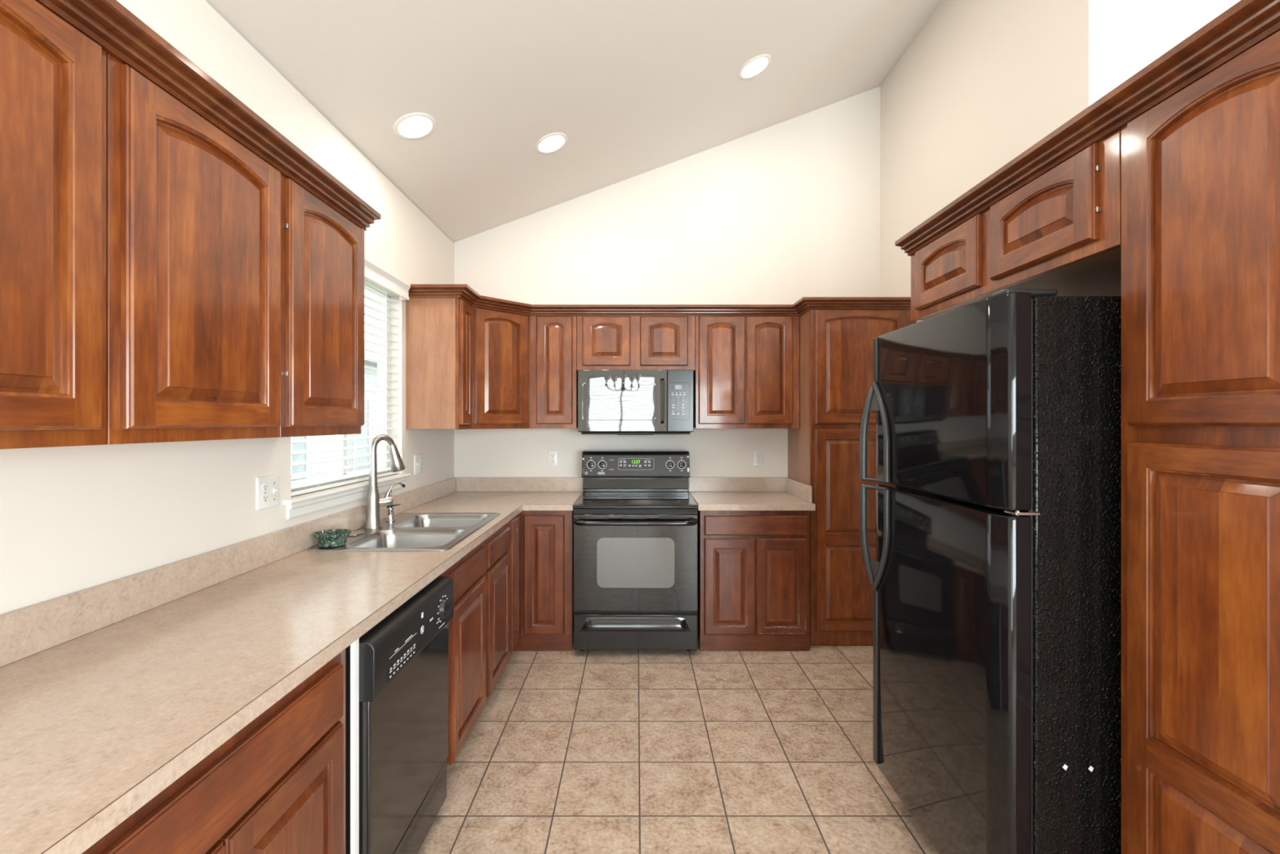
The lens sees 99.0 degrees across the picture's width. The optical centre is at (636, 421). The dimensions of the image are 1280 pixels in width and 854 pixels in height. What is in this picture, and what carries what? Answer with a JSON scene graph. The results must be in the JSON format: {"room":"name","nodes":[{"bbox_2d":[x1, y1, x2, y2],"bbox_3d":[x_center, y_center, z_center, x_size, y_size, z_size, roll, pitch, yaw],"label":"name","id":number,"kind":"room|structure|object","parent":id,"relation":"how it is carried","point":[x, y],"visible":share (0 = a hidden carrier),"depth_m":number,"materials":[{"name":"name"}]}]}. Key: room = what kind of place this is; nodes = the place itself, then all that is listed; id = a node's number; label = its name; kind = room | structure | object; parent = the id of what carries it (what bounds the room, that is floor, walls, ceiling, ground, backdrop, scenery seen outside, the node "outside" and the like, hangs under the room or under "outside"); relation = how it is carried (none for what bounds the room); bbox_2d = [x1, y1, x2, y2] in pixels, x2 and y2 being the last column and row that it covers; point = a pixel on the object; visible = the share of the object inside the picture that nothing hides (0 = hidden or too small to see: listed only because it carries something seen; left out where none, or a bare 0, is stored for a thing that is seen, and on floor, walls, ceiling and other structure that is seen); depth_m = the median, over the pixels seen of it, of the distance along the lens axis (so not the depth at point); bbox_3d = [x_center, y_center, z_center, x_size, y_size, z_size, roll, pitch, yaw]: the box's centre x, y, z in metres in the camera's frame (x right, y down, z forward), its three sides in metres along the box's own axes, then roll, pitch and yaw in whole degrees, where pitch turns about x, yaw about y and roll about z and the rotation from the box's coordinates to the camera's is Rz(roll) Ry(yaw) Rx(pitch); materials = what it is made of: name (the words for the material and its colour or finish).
{"room":"kitchen","nodes":[
{"label":"kitchen","id":0,"kind":"room"},
{"bbox_2d":[0,0,454,614],"bbox_3d":[-1.391,0.060,0.240,0.118,2.720,7.720,0,0,0],"label":"wall","id":1,"kind":"structure","parent":0,"point":[73,518],"depth_m":1.65,"materials":[{"name":"white paint"}]},
{"bbox_2d":[0,0,106,448],"bbox_3d":[-1.168,-0.360,0.802,0.324,0.809,0.513,0,0,0],"label":"upper cabinet","id":2,"kind":"object","parent":1,"relation":"attached to","point":[53,75],"visible":0.94,"depth_m":0.94,"materials":[{"name":"brown wood"}]},
{"bbox_2d":[35,0,381,231],"bbox_3d":[-0.992,-0.746,1.296,0.067,0.062,1.503,0,0,0],"label":"crown molding","id":3,"kind":"structure","parent":2,"relation":"attached to","point":[120,33],"depth_m":1.23,"materials":[{"name":"brown wood"}]},
{"bbox_2d":[106,52,280,444],"bbox_3d":[-1.168,-0.360,1.317,0.324,0.809,0.508,0,0,0],"label":"upper cabinet","id":4,"kind":"object","parent":1,"relation":"attached to","point":[193,215],"visible":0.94,"depth_m":1.22,"materials":[{"name":"brown wood"}]},
{"bbox_2d":[255,474,279,511],"bbox_3d":[-1.321,0.252,1.972,0.019,0.118,0.124,0,0,0],"label":"outlet plate","id":5,"kind":"object","parent":1,"relation":"attached to","point":[267,487],"visible":1,"depth_m":1.96,"materials":[{"name":"white plastic"}]},
{"bbox_2d":[262,483,268,491],"bbox_3d":[-1.324,0.232,1.948,0.003,0.028,0.031,0,0,0],"label":"receptacle","id":6,"kind":"object","parent":5,"relation":"attached to","point":[264,486],"depth_m":1.95,"materials":[{"name":"grey plastic"}]},
{"bbox_2d":[262,493,268,502],"bbox_3d":[-1.324,0.272,1.948,0.003,0.028,0.031,0,0,0],"label":"receptacle","id":7,"kind":"object","parent":5,"relation":"attached to","point":[264,496],"depth_m":1.95,"materials":[{"name":"grey plastic"}]},
{"bbox_2d":[0,476,582,666],"bbox_3d":[-0.861,0.454,2.215,0.938,0.104,3.549,0,0,0],"label":"backsplash","id":8,"kind":"structure","parent":1,"relation":"attached to","point":[29,630],"depth_m":1.58,"materials":[{"name":"beige laminate"}]},
{"bbox_2d":[279,173,364,437],"bbox_3d":[-1.168,-0.360,1.806,0.324,0.809,0.462,0,0,0],"label":"upper cabinet","id":9,"kind":"object","parent":1,"relation":"attached to","point":[322,251],"visible":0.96,"depth_m":1.74,"materials":[{"name":"brown wood"}]},
{"bbox_2d":[290,283,390,489],"bbox_3d":[-1.422,-0.228,2.603,0.050,1.045,0.995,0,0,0],"label":"window","id":10,"kind":"structure","parent":1,"relation":"in","point":[384,383],"depth_m":3.06,"materials":[{"name":"white paint"}]},
{"bbox_2d":[290,257,410,496],"bbox_3d":[-1.332,-0.240,2.579,0.120,1.059,1.018,0,0,0],"label":"window blind","id":11,"kind":"object","parent":10,"relation":"attached to","point":[375,277],"visible":0.41,"depth_m":2.74,"materials":[{"name":"white plastic"}]},
{"bbox_2d":[282,472,410,519],"bbox_3d":[-1.359,0.332,2.595,0.126,0.077,1.080,0,0,0],"label":"trim","id":12,"kind":"structure","parent":1,"relation":"attached to","point":[301,504],"depth_m":2.38,"materials":[{"name":"white paint"}]},
{"bbox_2d":[413,453,422,475],"bbox_3d":[-1.321,0.257,3.325,0.019,0.122,0.118,0,0,0],"label":"outlet plate","id":13,"kind":"object","parent":1,"relation":"attached to","point":[418,459],"visible":1,"depth_m":3.32,"materials":[{"name":"white plastic"}]},
{"bbox_2d":[405,297,473,429],"bbox_3d":[-1.168,-0.360,3.265,0.324,0.809,0.229,0,0,0],"label":"upper cabinet","id":14,"kind":"object","parent":1,"relation":"attached to","point":[439,331],"visible":0.94,"depth_m":3.15,"materials":[{"name":"brown wood"}]},
{"bbox_2d":[204,0,942,243],"bbox_3d":[1.135,-2.274,0.240,5.170,2.017,7.720,0,0,0],"label":"ceiling","id":15,"kind":"structure","parent":0,"point":[633,87],"depth_m":2.78,"materials":[{"name":"white paint"}]},
{"bbox_2d":[393,112,435,139],"bbox_3d":[-1.057,-1.407,2.607,0.187,0.072,0.198,0,0,0],"label":"recessed light","id":16,"kind":"object","parent":15,"relation":"in","point":[415,126],"visible":1,"depth_m":2.60,"materials":[{"name":"white paint"}]},
{"bbox_2d":[534,132,567,154],"bbox_3d":[-0.495,-1.613,3.170,0.187,0.072,0.198,0,0,0],"label":"recessed light","id":17,"kind":"object","parent":15,"relation":"in","point":[553,142],"visible":1,"depth_m":3.16,"materials":[{"name":"white paint"}]},
{"bbox_2d":[737,53,771,79],"bbox_3d":[0.678,-2.044,3.153,0.187,0.072,0.198,0,0,0],"label":"recessed light","id":18,"kind":"object","parent":15,"relation":"in","point":[757,64],"visible":1,"depth_m":3.14,"materials":[{"name":"white paint"}]},
{"bbox_2d":[454,86,879,493],"bbox_3d":[1.194,-0.881,4.045,5.052,4.602,0.110,0,0,0],"label":"wall","id":19,"kind":"structure","parent":0,"point":[788,211],"depth_m":3.99,"materials":[{"name":"white paint"}]},
{"bbox_2d":[471,306,529,429],"bbox_3d":[-1.026,-0.360,3.686,0.608,0.809,0.606,0,0,0],"label":"upper cabinet","id":20,"kind":"object","parent":19,"relation":"attached to","point":[501,340],"visible":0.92,"depth_m":3.51,"materials":[{"name":"brown wood"}]},
{"bbox_2d":[408,284,911,315],"bbox_3d":[0.222,-0.746,3.383,3.104,0.062,0.602,0,0,0],"label":"crown molding","id":21,"kind":"structure","parent":20,"relation":"attached to","point":[464,291],"depth_m":3.61,"materials":[{"name":"brown wood"}]},
{"bbox_2d":[547,449,557,466],"bbox_3d":[-0.613,0.263,3.985,0.072,0.118,0.009,0,0,0],"label":"outlet plate","id":22,"kind":"object","parent":19,"relation":"attached to","point":[552,454],"visible":1,"depth_m":3.98,"materials":[{"name":"white plastic"}]},
{"bbox_2d":[529,315,577,428],"bbox_3d":[-0.564,-0.360,3.826,0.312,0.809,0.324,0,0,0],"label":"upper cabinet","id":23,"kind":"object","parent":19,"relation":"attached to","point":[553,372],"visible":0.92,"depth_m":3.67,"materials":[{"name":"brown wood"}]},
{"bbox_2d":[577,315,695,370],"bbox_3d":[-0.005,-0.557,3.826,0.798,0.416,0.324,0,0,0],"label":"upper cabinet","id":24,"kind":"object","parent":19,"relation":"attached to","point":[603,342],"visible":0.97,"depth_m":3.67,"materials":[{"name":"brown wood"}]},
{"bbox_2d":[577,369,693,435],"bbox_3d":[-0.007,-0.130,3.774,0.763,0.432,0.420,0,0,0],"label":"microwave oven","id":25,"kind":"object","parent":24,"relation":"attached to","point":[611,402],"visible":1,"depth_m":3.60,"materials":[{"name":"black"}]},
{"bbox_2d":[693,315,799,428],"bbox_3d":[0.747,-0.360,3.826,0.700,0.809,0.324,0,0,0],"label":"upper cabinet","id":26,"kind":"object","parent":19,"relation":"attached to","point":[746,373],"visible":0.98,"depth_m":3.67,"materials":[{"name":"brown wood"}]},
{"bbox_2d":[753,450,763,466],"bbox_3d":[0.886,0.268,3.985,0.072,0.118,0.009,0,0,0],"label":"outlet plate","id":27,"kind":"object","parent":19,"relation":"attached to","point":[757,455],"visible":1,"depth_m":3.98,"materials":[{"name":"white plastic"}]},
{"bbox_2d":[417,628,937,853],"bbox_3d":[1.135,1.450,0.240,5.170,0.060,7.720,0,0,0],"label":"floor","id":28,"kind":"structure","parent":0,"point":[697,751],"depth_m":2.29,"materials":[{"name":"tile"}]},
{"bbox_2d":[81,648,345,853],"bbox_3d":[-1.020,0.982,0.939,0.621,0.874,0.866,0,0,0],"label":"base cabinet","id":29,"kind":"object","parent":28,"relation":"on","point":[277,785],"visible":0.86,"depth_m":1.05,"materials":[{"name":"brown wood"}]},
{"bbox_2d":[345,575,453,853],"bbox_3d":[-0.969,0.986,1.697,0.642,0.867,0.630,0,0,0],"label":"dishwasher","id":30,"kind":"object","parent":28,"relation":"on","point":[397,672],"visible":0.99,"depth_m":1.58,"materials":[{"name":"black metal"}]},
{"bbox_2d":[440,522,510,764],"bbox_3d":[-1.020,0.982,2.559,0.621,0.874,1.056,0,0,0],"label":"base cabinet","id":31,"kind":"object","parent":28,"relation":"on","point":[479,627],"visible":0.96,"depth_m":2.42,"materials":[{"name":"brown wood"}]},
{"bbox_2d":[507,510,573,651],"bbox_3d":[-0.866,0.982,3.539,0.930,0.874,0.900,0,0,0],"label":"base cabinet","id":32,"kind":"object","parent":28,"relation":"on","point":[540,549],"visible":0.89,"depth_m":3.37,"materials":[{"name":"brown wood"}]},
{"bbox_2d":[0,476,582,853],"bbox_3d":[-0.861,0.473,2.215,0.938,0.142,3.549,0,0,0],"label":"countertop","id":33,"kind":"structure","parent":32,"relation":"on","point":[111,692],"depth_m":1.20,"materials":[{"name":"beige laminate"}]},
{"bbox_2d":[364,434,405,528],"bbox_3d":[-1.215,0.280,2.650,0.087,0.441,0.203,0,0,35],"label":"kitchen faucet","id":34,"kind":"object","parent":33,"relation":"on","point":[373,520],"visible":1,"depth_m":2.59,"materials":[{"name":"silver metal"}]},
{"bbox_2d":[385,481,405,521],"bbox_3d":[-1.225,0.403,2.779,0.097,0.195,0.055,0,0,-30],"label":"tap","id":35,"kind":"object","parent":33,"relation":"on","point":[390,510],"visible":0.94,"depth_m":2.76,"materials":[{"name":"silver metal"}]},
{"bbox_2d":[307,512,500,551],"bbox_3d":[-1.024,0.588,2.580,0.558,0.176,0.874,0,0,0],"label":"sink","id":36,"kind":"object","parent":33,"relation":"in","point":[410,531],"visible":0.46,"depth_m":2.54,"materials":[{"name":"silver metal"}]},
{"bbox_2d":[312,528,351,546],"bbox_3d":[-1.237,0.472,2.222,0.142,0.050,0.139,0,0,0],"label":"bowl","id":37,"kind":"object","parent":36,"relation":"on","point":[331,537],"visible":1,"depth_m":2.19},
{"bbox_2d":[348,531,364,536],"bbox_3d":[-1.260,0.497,2.435,0.056,0.008,0.080,0,0,0],"label":"cover plate","id":38,"kind":"object","parent":36,"relation":"on","point":[353,533],"visible":0.76,"depth_m":2.42,"materials":[{"name":"silver metal"}]},
{"bbox_2d":[573,449,697,651],"bbox_3d":[-0.008,0.811,3.596,0.761,1.216,0.718,0,0,0],"label":"electric range","id":39,"kind":"object","parent":28,"relation":"on","point":[635,516],"visible":1,"depth_m":3.30,"materials":[{"name":"black metal"}]},
{"bbox_2d":[573,493,697,508],"bbox_3d":[-0.008,0.515,3.587,0.761,0.026,0.550,0,0,0],"label":"cooktop","id":40,"kind":"object","parent":39,"relation":"in","point":[585,500],"depth_m":3.48,"materials":[{"name":"black glass"}]},
{"bbox_2d":[697,510,809,650],"bbox_3d":[0.732,0.982,3.679,0.680,0.874,0.619,0,0,0],"label":"base cabinet","id":41,"kind":"object","parent":28,"relation":"on","point":[753,566],"visible":0.98,"depth_m":3.37,"materials":[{"name":"brown wood"}]},
{"bbox_2d":[688,476,815,510],"bbox_3d":[0.738,0.473,3.675,0.719,0.142,0.628,0,0,0],"label":"countertop","id":42,"kind":"structure","parent":41,"relation":"on","point":[709,493],"depth_m":3.78,"materials":[{"name":"beige laminate"}]},
{"bbox_2d":[787,309,916,645],"bbox_3d":[1.437,0.327,3.718,0.673,2.184,0.542,0,0,0],"label":"pantry cabinet","id":43,"kind":"object","parent":28,"relation":"on","point":[836,346],"visible":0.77,"depth_m":3.45,"materials":[{"name":"brown wood"}]},
{"bbox_2d":[859,288,1120,853],"bbox_3d":[1.266,0.541,1.723,0.848,1.756,0.734,0,0,0],"label":"refrigerator","id":44,"kind":"object","parent":28,"relation":"on","point":[994,577],"visible":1,"depth_m":1.39,"materials":[{"name":"black metal"}]},
{"bbox_2d":[1120,30,1279,853],"bbox_3d":[1.467,0.327,1.115,0.616,2.184,0.438,0,0,0],"label":"pantry cabinet","id":45,"kind":"object","parent":28,"relation":"on","point":[1200,167],"visible":0.98,"depth_m":1.12,"materials":[{"name":"brown wood"}]},
{"bbox_2d":[880,0,1240,322],"bbox_3d":[2.688,-0.854,2.345,1.824,4.548,3.290,0,0,0],"label":"wall","id":46,"kind":"structure","parent":0,"point":[981,82],"depth_m":2.75,"materials":[{"name":"white paint"}]},
{"bbox_2d":[911,128,1120,320],"bbox_3d":[1.467,-0.600,1.847,0.616,0.331,1.019,0,0,0],"label":"upper cabinet","id":47,"kind":"object","parent":46,"relation":"attached to","point":[1060,230],"visible":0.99,"depth_m":1.64,"materials":[{"name":"brown wood"}]},
{"bbox_2d":[894,0,1279,256],"bbox_3d":[1.146,-0.746,1.626,0.067,0.062,1.462,0,0,0],"label":"crown molding","id":48,"kind":"structure","parent":47,"relation":"attached to","point":[1246,24],"depth_m":1.28,"materials":[{"name":"brown wood"}]},
{"label":"outside","id":49,"kind":"structure","parent":0,"visible":0},
{"bbox_3d":[-8.800,1.745,12.000,14.400,0.050,36.000,0,0,0],"label":"ground","id":50,"kind":"structure","parent":49,"visible":0},
{"bbox_2d":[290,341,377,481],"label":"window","id":51,"kind":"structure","parent":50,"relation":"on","point":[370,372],"depth_m":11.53,"materials":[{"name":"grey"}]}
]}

